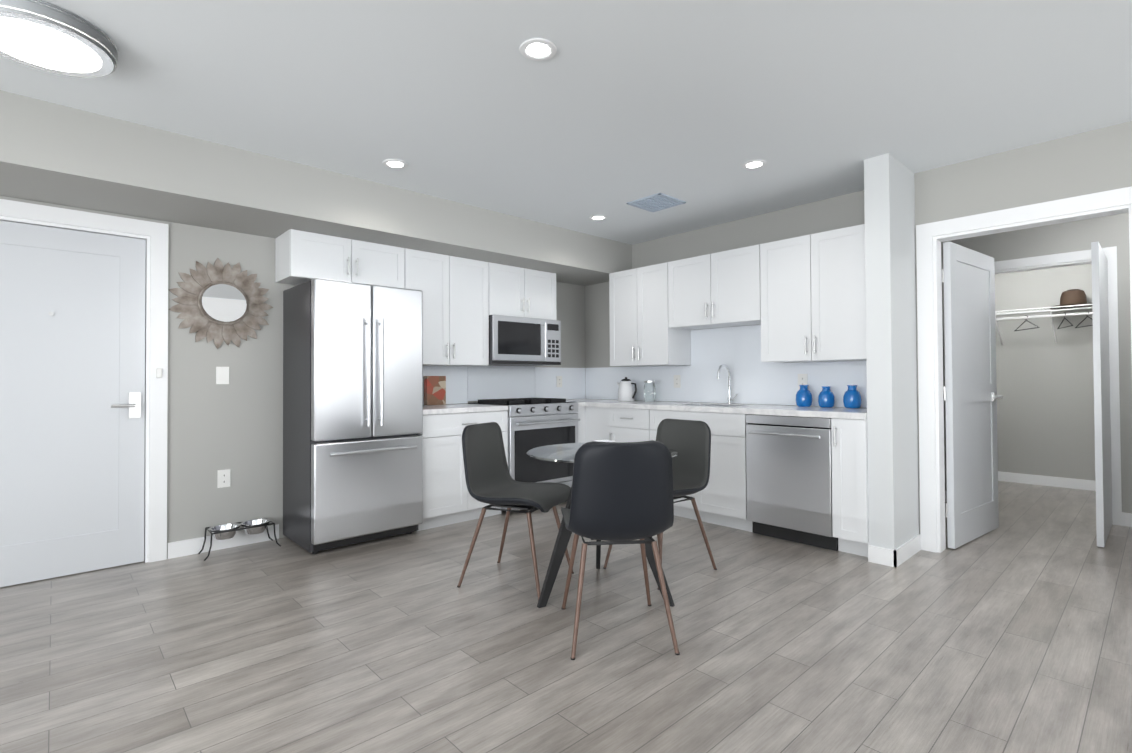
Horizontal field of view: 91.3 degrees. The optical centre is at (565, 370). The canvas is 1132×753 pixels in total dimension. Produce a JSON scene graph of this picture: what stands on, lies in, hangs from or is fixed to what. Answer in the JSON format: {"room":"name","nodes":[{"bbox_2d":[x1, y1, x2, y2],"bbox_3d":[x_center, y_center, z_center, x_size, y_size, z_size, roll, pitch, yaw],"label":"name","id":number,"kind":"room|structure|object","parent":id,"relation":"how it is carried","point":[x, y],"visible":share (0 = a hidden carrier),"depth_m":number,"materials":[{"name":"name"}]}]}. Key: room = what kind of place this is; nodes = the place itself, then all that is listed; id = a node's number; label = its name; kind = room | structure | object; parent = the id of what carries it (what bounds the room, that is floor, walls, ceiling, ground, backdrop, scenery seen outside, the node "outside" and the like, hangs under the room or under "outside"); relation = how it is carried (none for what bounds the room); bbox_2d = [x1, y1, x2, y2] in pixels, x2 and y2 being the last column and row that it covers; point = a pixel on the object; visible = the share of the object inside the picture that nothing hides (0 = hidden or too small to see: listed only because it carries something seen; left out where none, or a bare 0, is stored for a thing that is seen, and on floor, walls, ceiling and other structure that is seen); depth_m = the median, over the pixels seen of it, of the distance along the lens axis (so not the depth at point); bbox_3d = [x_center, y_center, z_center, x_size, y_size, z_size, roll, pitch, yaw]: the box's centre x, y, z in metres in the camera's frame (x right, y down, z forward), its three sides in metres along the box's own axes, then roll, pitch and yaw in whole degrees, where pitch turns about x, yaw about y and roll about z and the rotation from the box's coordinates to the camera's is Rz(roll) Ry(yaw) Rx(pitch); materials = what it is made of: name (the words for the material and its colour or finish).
{"room":"kitchen","nodes":[
{"label":"kitchen","id":0,"kind":"room"},
{"bbox_2d":[0,196,585,542],"bbox_3d":[-2.474,-0.044,3.699,7.420,2.480,0.150,0,-1,-43],"label":"wall","id":1,"kind":"structure","parent":0,"point":[235,425],"depth_m":3.76,"materials":[{"name":"grey paint"}]},
{"bbox_2d":[0,221,145,586],"bbox_3d":[-2.949,0.179,3.168,0.861,2.012,0.099,0,-1,-43],"label":"entry door","id":2,"kind":"structure","parent":1,"relation":"in","point":[72,380],"depth_m":3.23,"materials":[{"name":"white wood"}]},
{"bbox_2d":[0,199,167,562],"bbox_3d":[-2.987,0.127,3.211,1.085,2.130,0.166,0,-1,-43],"label":"trim","id":3,"kind":"structure","parent":1,"relation":"attached to","point":[154,235],"depth_m":3.47,"materials":[{"name":"white wood"}]},
{"bbox_2d":[156,368,161,377],"bbox_3d":[-2.561,0.014,3.484,0.030,0.060,0.014,0,-1,-43],"label":"switch","id":4,"kind":"object","parent":3,"relation":"attached to","point":[158,372],"visible":1,"depth_m":3.48,"materials":[{"name":"white plastic"}]},
{"bbox_2d":[168,258,272,348],"bbox_3d":[-2.292,-0.454,3.717,0.613,0.617,0.074,0,-1,-43],"label":"sunburst mirror","id":5,"kind":"object","parent":1,"relation":"attached to","point":[218,302],"visible":1,"depth_m":3.71,"materials":[{"name":"white mirror"}]},
{"bbox_2d":[216,367,228,383],"bbox_3d":[-2.317,0.031,3.735,0.075,0.118,0.008,0,-1,-43],"label":"switch plate","id":6,"kind":"object","parent":1,"relation":"attached to","point":[222,375],"visible":1,"depth_m":3.73,"materials":[{"name":"white plastic"}]},
{"bbox_2d":[167,524,278,558],"bbox_3d":[-3.595,1.136,2.530,4.200,0.100,0.013,0,-1,-43],"label":"baseboard","id":7,"kind":"structure","parent":1,"relation":"attached to","point":[176,549],"depth_m":3.68,"materials":[{"name":"white wood"}]},
{"bbox_2d":[217,469,229,487],"bbox_3d":[-2.306,0.726,3.732,0.075,0.118,0.008,0,-1,-43],"label":"electrical outlet","id":8,"kind":"object","parent":1,"relation":"attached to","point":[223,478],"visible":1,"depth_m":3.73,"materials":[{"name":"white plastic"}]},
{"bbox_2d":[275,229,406,288],"bbox_3d":[-1.664,-0.791,4.121,0.823,0.318,0.347,0,-1,-43],"label":"upper cabinet","id":9,"kind":"object","parent":1,"relation":"attached to","point":[301,257],"depth_m":3.94,"materials":[{"name":"white wood"}]},
{"bbox_2d":[407,249,498,365],"bbox_3d":[-1.050,-0.496,4.683,0.841,0.898,0.347,0,-1,-43],"label":"upper cabinet","id":10,"kind":"object","parent":1,"relation":"attached to","point":[464,299],"depth_m":4.57,"materials":[{"name":"white wood"}]},
{"bbox_2d":[495,263,556,319],"bbox_3d":[-0.497,-0.712,5.198,0.785,0.458,0.347,0,-1,-43],"label":"upper cabinet","id":11,"kind":"object","parent":1,"relation":"attached to","point":[523,292],"depth_m":5.08,"materials":[{"name":"white wood"}]},
{"bbox_2d":[489,315,560,365],"bbox_3d":[-0.453,-0.268,5.147,0.780,0.424,0.446,0,-1,-43],"label":"microwave","id":12,"kind":"object","parent":11,"relation":"attached to","point":[519,341],"visible":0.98,"depth_m":4.98,"materials":[{"name":"grey metal"}]},
{"bbox_2d":[556,376,561,386],"bbox_3d":[-0.069,0.113,5.795,0.075,0.118,0.008,0,-1,-43],"label":"electrical outlet","id":13,"kind":"object","parent":1,"relation":"attached to","point":[559,381],"visible":1,"depth_m":5.79,"materials":[{"name":"white plastic"}]},
{"bbox_2d":[0,90,631,285],"bbox_3d":[-2.242,-1.125,3.369,7.300,0.330,0.680,0,-1,-43],"label":"soffit beam","id":14,"kind":"structure","parent":0,"point":[53,153],"depth_m":3.32,"materials":[{"name":"grey paint"}]},
{"bbox_2d":[0,481,1131,752],"bbox_3d":[1.414,1.202,1.972,10.800,0.100,7.930,0,-1,-43],"label":"floor","id":15,"kind":"structure","parent":0,"point":[1012,633],"depth_m":2.33,"materials":[{"name":"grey wood"}]},
{"bbox_2d":[198,518,280,560],"bbox_3d":[-2.162,1.105,3.676,0.447,0.174,0.195,0,-1,-43],"label":"stand","id":16,"kind":"object","parent":15,"relation":"on","point":[230,530],"visible":1,"depth_m":3.67,"materials":[{"name":"black"}]},
{"bbox_2d":[283,278,422,553],"bbox_3d":[-1.514,0.305,3.976,0.760,1.780,0.713,0,-1,-43],"label":"fridge","id":17,"kind":"object","parent":15,"relation":"on","point":[352,411],"visible":1,"depth_m":3.72,"materials":[{"name":"silver metal"}]},
{"bbox_2d":[417,410,507,530],"bbox_3d":[-0.975,0.765,4.545,0.778,0.870,0.617,0,-1,-43],"label":"base cabinet","id":18,"kind":"object","parent":15,"relation":"on","point":[448,499],"depth_m":4.22,"materials":[{"name":"white wood"}]},
{"bbox_2d":[423,402,507,413],"bbox_3d":[-0.975,0.310,4.545,0.783,0.040,0.628,0,-1,-43],"label":"countertop","id":19,"kind":"structure","parent":18,"relation":"on","point":[449,405],"depth_m":4.42,"materials":[{"name":"white stone"}]},
{"bbox_2d":[424,376,445,404],"bbox_3d":[-1.127,0.168,4.760,0.180,0.248,0.055,0,-1,-43],"label":"box","id":20,"kind":"object","parent":19,"relation":"on","point":[434,390],"visible":0.93,"depth_m":4.73,"materials":[{"name":"red cardboard"}]},
{"bbox_2d":[457,422,573,600],"bbox_3d":[-0.289,0.741,3.126,0.559,0.876,0.456,-1,-1,23],"label":"chair","id":21,"kind":"object","parent":15,"relation":"on","point":[490,480],"visible":0.98,"depth_m":3.15,"materials":[{"name":"grey"}]},
{"bbox_2d":[468,398,579,509],"bbox_3d":[-0.363,0.732,5.040,0.786,0.945,0.698,0,-1,-43],"label":"range","id":22,"kind":"object","parent":15,"relation":"on","point":[535,422],"visible":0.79,"depth_m":4.79,"materials":[{"name":"silver metal"}]},
{"bbox_2d":[576,405,614,442],"bbox_3d":[0.323,0.772,5.498,0.617,0.870,0.979,0,-1,-43],"label":"base cabinet","id":23,"kind":"object","parent":15,"relation":"on","point":[597,422],"depth_m":5.12,"materials":[{"name":"white wood"}]},
{"bbox_2d":[527,443,678,607],"bbox_3d":[0.194,0.799,2.942,0.800,0.745,0.800,0,-1,-43],"label":"table","id":24,"kind":"object","parent":15,"relation":"on","point":[564,453],"visible":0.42,"depth_m":2.79,"materials":[{"name":"clear glass"}]},
{"bbox_2d":[591,440,614,441],"bbox_3d":[0.200,0.403,2.983,0.130,0.045,0.130,0,-1,-43],"label":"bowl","id":25,"kind":"object","parent":24,"relation":"on","point":[604,440],"visible":0.1,"depth_m":3.04,"materials":[{"name":"white ceramic"}]},
{"bbox_2d":[561,440,679,659],"bbox_3d":[0.221,0.730,2.486,0.456,0.876,0.559,0,-1,-5],"label":"chair","id":26,"kind":"object","parent":15,"relation":"on","point":[622,493],"visible":1,"depth_m":2.26,"materials":[{"name":"grey"}]},
{"bbox_2d":[615,405,642,441],"bbox_3d":[0.791,0.763,4.991,0.617,0.870,0.519,0,-1,-43],"label":"base cabinet","id":27,"kind":"object","parent":15,"relation":"on","point":[628,419],"depth_m":4.81,"materials":[{"name":"white wood"}]},
{"bbox_2d":[603,419,716,589],"bbox_3d":[0.566,0.739,3.298,0.559,0.876,0.456,0,-1,-39],"label":"chair","id":28,"kind":"object","parent":15,"relation":"on","point":[689,441],"visible":0.5,"depth_m":3.35,"materials":[{"name":"grey"}]},
{"bbox_2d":[643,409,754,531],"bbox_3d":[1.205,0.754,4.544,0.617,0.870,0.939,0,-1,-43],"label":"base cabinet","id":29,"kind":"object","parent":15,"relation":"on","point":[723,502],"depth_m":4.16,"materials":[{"name":"white wood"}]},
{"bbox_2d":[571,397,866,416],"bbox_3d":[0.990,0.302,4.702,0.724,0.040,3.066,0,-1,-43],"label":"countertop","id":30,"kind":"structure","parent":29,"relation":"on","point":[779,410],"depth_m":4.14,"materials":[{"name":"white stone"}]},
{"bbox_2d":[617,377,636,400],"bbox_3d":[0.587,0.176,5.351,0.160,0.232,0.253,0,-1,-43],"label":"kettle","id":31,"kind":"object","parent":30,"relation":"on","point":[626,392],"visible":0.96,"depth_m":5.29,"materials":[{"name":"white ceramic"}]},
{"bbox_2d":[644,381,655,401],"bbox_3d":[0.789,0.190,5.220,0.110,0.198,0.108,0,-1,-43],"label":"jar","id":32,"kind":"object","parent":30,"relation":"on","point":[649,392],"visible":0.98,"depth_m":5.17,"materials":[{"name":"clear glass"}]},
{"bbox_2d":[717,364,737,403],"bbox_3d":[1.347,0.110,4.623,0.205,0.335,0.102,0,-1,-43],"label":"faucet","id":33,"kind":"object","parent":30,"relation":"on","point":[729,399],"visible":1,"depth_m":4.68,"materials":[{"name":"silver metal"}]},
{"bbox_2d":[795,385,812,406],"bbox_3d":[1.796,0.188,4.176,0.120,0.162,0.120,0,-1,-43],"label":"vase","id":34,"kind":"object","parent":30,"relation":"on","point":[804,398],"visible":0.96,"depth_m":4.13,"materials":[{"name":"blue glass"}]},
{"bbox_2d":[818,386,834,406],"bbox_3d":[1.908,0.190,4.054,0.113,0.152,0.113,0,-1,-43],"label":"vase","id":35,"kind":"object","parent":30,"relation":"on","point":[826,397],"visible":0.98,"depth_m":4.02,"materials":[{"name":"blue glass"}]},
{"bbox_2d":[843,385,861,407],"bbox_3d":[2.030,0.183,3.922,0.120,0.162,0.120,0,-1,-43],"label":"vase","id":36,"kind":"object","parent":30,"relation":"on","point":[852,397],"visible":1,"depth_m":3.88,"materials":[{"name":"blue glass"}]},
{"bbox_2d":[746,414,837,550],"bbox_3d":[1.705,0.745,3.958,0.662,0.866,0.592,0,-1,-43],"label":"dishwasher","id":37,"kind":"object","parent":15,"relation":"on","point":[789,475],"visible":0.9,"depth_m":3.75,"materials":[{"name":"grey metal"}]},
{"bbox_2d":[827,417,868,556],"bbox_3d":[2.001,0.738,3.683,0.617,0.870,0.208,0,-1,-43],"label":"base cabinet","id":38,"kind":"object","parent":15,"relation":"on","point":[850,522],"depth_m":3.48,"materials":[{"name":"white wood"}]},
{"bbox_2d":[0,0,1131,244],"bbox_3d":[1.401,-1.378,2.008,10.800,0.100,7.930,0,-1,-43],"label":"ceiling","id":39,"kind":"structure","parent":0,"point":[610,108],"depth_m":2.58,"materials":[{"name":"white paint"}]},
{"bbox_2d":[0,0,117,77],"bbox_3d":[-2.007,-1.268,2.117,0.456,0.079,0.456,0,-1,-43],"label":"flush ceiling light","id":40,"kind":"object","parent":39,"relation":"attached to","point":[43,36],"visible":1,"depth_m":2.08,"materials":[{"name":"white plastic"}]},
{"bbox_2d":[382,159,407,168],"bbox_3d":[-1.065,-1.289,3.452,0.154,0.009,0.154,0,-1,-43],"label":"recessed light","id":41,"kind":"object","parent":39,"relation":"in","point":[395,163],"visible":1,"depth_m":3.44,"materials":[{"name":"white plastic"}]},
{"bbox_2d":[519,38,556,60],"bbox_3d":[-0.114,-1.311,2.262,0.154,0.009,0.154,0,-1,-43],"label":"recessed light","id":42,"kind":"object","parent":39,"relation":"in","point":[538,49],"visible":1,"depth_m":2.26,"materials":[{"name":"white plastic"}]},
{"bbox_2d":[589,215,606,220],"bbox_3d":[0.269,-1.280,4.631,0.154,0.009,0.154,0,-1,-43],"label":"recessed light","id":43,"kind":"object","parent":39,"relation":"in","point":[598,217],"visible":0.96,"depth_m":4.62,"materials":[{"name":"white"}]},
{"bbox_2d":[627,193,685,211],"bbox_3d":[0.693,-1.287,4.247,0.320,0.010,0.320,0,-1,-43],"label":"ceiling vent","id":44,"kind":"object","parent":39,"relation":"in","point":[657,202],"visible":1,"depth_m":4.24,"materials":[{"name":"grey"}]},
{"bbox_2d":[741,159,766,168],"bbox_3d":[1.187,-1.300,3.491,0.154,0.009,0.154,0,-1,-43],"label":"recessed light","id":45,"kind":"object","parent":39,"relation":"in","point":[755,164],"visible":0.98,"depth_m":3.49,"materials":[{"name":"white plastic"}]},
{"bbox_2d":[585,190,864,407],"bbox_3d":[1.299,-0.045,4.995,0.120,2.480,3.070,0,-1,-43],"label":"wall","id":46,"kind":"structure","parent":0,"point":[840,212],"depth_m":4.85,"materials":[{"name":"grey paint"}]},
{"bbox_2d":[609,261,690,365],"bbox_3d":[0.803,-0.499,5.188,0.347,0.898,0.755,0,-1,-43],"label":"upper cabinet","id":47,"kind":"object","parent":46,"relation":"attached to","point":[642,332],"depth_m":5.04,"materials":[{"name":"white wood"}]},
{"bbox_2d":[674,375,680,387],"bbox_3d":[1.037,0.099,5.165,0.008,0.118,0.075,0,-1,-43],"label":"electrical outlet","id":48,"kind":"object","parent":46,"relation":"attached to","point":[677,381],"visible":1,"depth_m":5.16,"materials":[{"name":"white plastic"}]},
{"bbox_2d":[673,244,760,331],"bbox_3d":[1.310,-0.669,4.641,0.347,0.578,0.858,0,-1,-43],"label":"upper cabinet","id":49,"kind":"object","parent":46,"relation":"attached to","point":[722,289],"depth_m":4.48,"materials":[{"name":"white wood"}]},
{"bbox_2d":[798,374,807,388],"bbox_3d":[1.838,0.082,4.298,0.008,0.118,0.075,0,-1,-43],"label":"electrical outlet","id":50,"kind":"object","parent":46,"relation":"attached to","point":[802,379],"visible":0.81,"depth_m":4.29,"materials":[{"name":"white plastic"}]},
{"bbox_2d":[749,224,865,362],"bbox_3d":[1.843,-0.520,4.063,0.347,0.898,0.827,0,-1,-43],"label":"upper cabinet","id":51,"kind":"object","parent":46,"relation":"attached to","point":[801,299],"depth_m":3.90,"materials":[{"name":"white wood"}]},
{"bbox_2d":[864,153,918,549],"bbox_3d":[2.168,-0.069,3.613,0.720,2.480,0.140,0,-1,-43],"label":"column","id":52,"kind":"structure","parent":0,"point":[891,364],"depth_m":3.39,"materials":[{"name":"white paint"}]},
{"bbox_2d":[868,534,920,567],"bbox_3d":[3.640,1.088,1.839,0.513,0.100,4.710,0,-1,-43],"label":"baseboard","id":53,"kind":"structure","parent":52,"relation":"attached to","point":[900,555],"depth_m":3.36,"materials":[{"name":"white wood"}]},
{"bbox_2d":[914,121,1131,533],"bbox_3d":[3.914,-0.101,2.019,0.120,2.480,4.570,0,-1,-43],"label":"wall","id":54,"kind":"structure","parent":0,"point":[1093,161],"depth_m":3.25,"materials":[{"name":"grey paint"}]},
{"bbox_2d":[942,242,1002,548],"bbox_3d":[2.873,0.158,3.878,0.862,2.010,0.193,0,-1,-43],"label":"interior door","id":55,"kind":"structure","parent":54,"relation":"in","point":[970,396],"depth_m":3.82,"materials":[{"name":"white wood"}]},
{"bbox_2d":[916,186,1131,552],"bbox_3d":[2.740,0.098,3.287,0.152,2.130,1.090,0,-1,-43],"label":"trim","id":56,"kind":"structure","parent":54,"relation":"attached to","point":[931,237],"depth_m":3.58,"materials":[{"name":"white wood"}]},
{"bbox_2d":[941,213,1131,512],"bbox_3d":[3.899,-0.064,4.613,0.120,2.480,4.000,0,-1,-43],"label":"wall","id":57,"kind":"structure","parent":0,"point":[1104,232],"depth_m":4.28,"materials":[{"name":"grey paint"}]},
{"bbox_2d":[995,246,1121,525],"bbox_3d":[3.880,0.119,4.620,0.136,2.115,1.050,0,-1,-43],"label":"trim","id":58,"kind":"structure","parent":57,"relation":"attached to","point":[1048,261],"depth_m":4.22,"materials":[{"name":"white wood"}]},
{"bbox_2d":[1091,242,1112,546],"bbox_3d":[3.826,0.154,3.946,0.869,2.010,0.035,0,-1,-43],"label":"closet door","id":59,"kind":"structure","parent":57,"relation":"in","point":[1102,416],"depth_m":3.67,"materials":[{"name":"white wood"}]},
{"bbox_2d":[1122,512,1131,526],"bbox_3d":[4.666,1.109,3.677,0.013,0.100,1.375,0,-1,-43],"label":"baseboard","id":60,"kind":"structure","parent":57,"relation":"attached to","point":[1126,517],"depth_m":4.15,"materials":[{"name":"white wood"}]},
{"bbox_2d":[995,264,1095,480],"bbox_3d":[5.067,-0.055,5.707,0.120,2.480,1.620,0,-1,-43],"label":"wall","id":61,"kind":"structure","parent":0,"point":[1045,405],"depth_m":5.72,"materials":[{"name":"grey paint"}]},
{"bbox_2d":[995,304,1091,344],"bbox_3d":[4.869,-0.453,5.531,0.403,0.339,1.376,0,-1,-43],"label":"shelf","id":62,"kind":"object","parent":61,"relation":"attached to","point":[1051,315],"visible":0.52,"depth_m":5.51,"materials":[{"name":"white metal"}]},
{"bbox_2d":[1014,315,1039,330],"bbox_3d":[4.641,-0.490,5.579,0.018,0.149,0.423,-1,-1,14],"label":"hanger","id":63,"kind":"object","parent":62,"relation":"hanging from","point":[1025,315],"depth_m":5.58,"materials":[{"name":"black"}]},
{"bbox_2d":[1050,289,1091,308],"bbox_3d":[4.973,-0.711,5.428,0.370,0.170,0.370,0,-1,-43],"label":"hat","id":64,"kind":"object","parent":62,"relation":"on","point":[1072,297],"visible":0.75,"depth_m":5.36,"materials":[{"name":"brown fabric"}]},
{"bbox_2d":[1057,311,1092,328],"bbox_3d":[4.883,-0.495,5.310,0.182,0.148,0.494,-1,-1,20],"label":"hanger","id":65,"kind":"object","parent":62,"relation":"hanging from","point":[1059,325],"depth_m":5.32,"materials":[{"name":"black"}]},
{"bbox_2d":[998,471,1095,490],"bbox_3d":[5.024,1.135,5.644,0.013,0.100,1.320,0,-1,-43],"label":"baseboard","id":66,"kind":"structure","parent":61,"relation":"attached to","point":[1082,484],"depth_m":5.70,"materials":[{"name":"white wood"}]}
]}

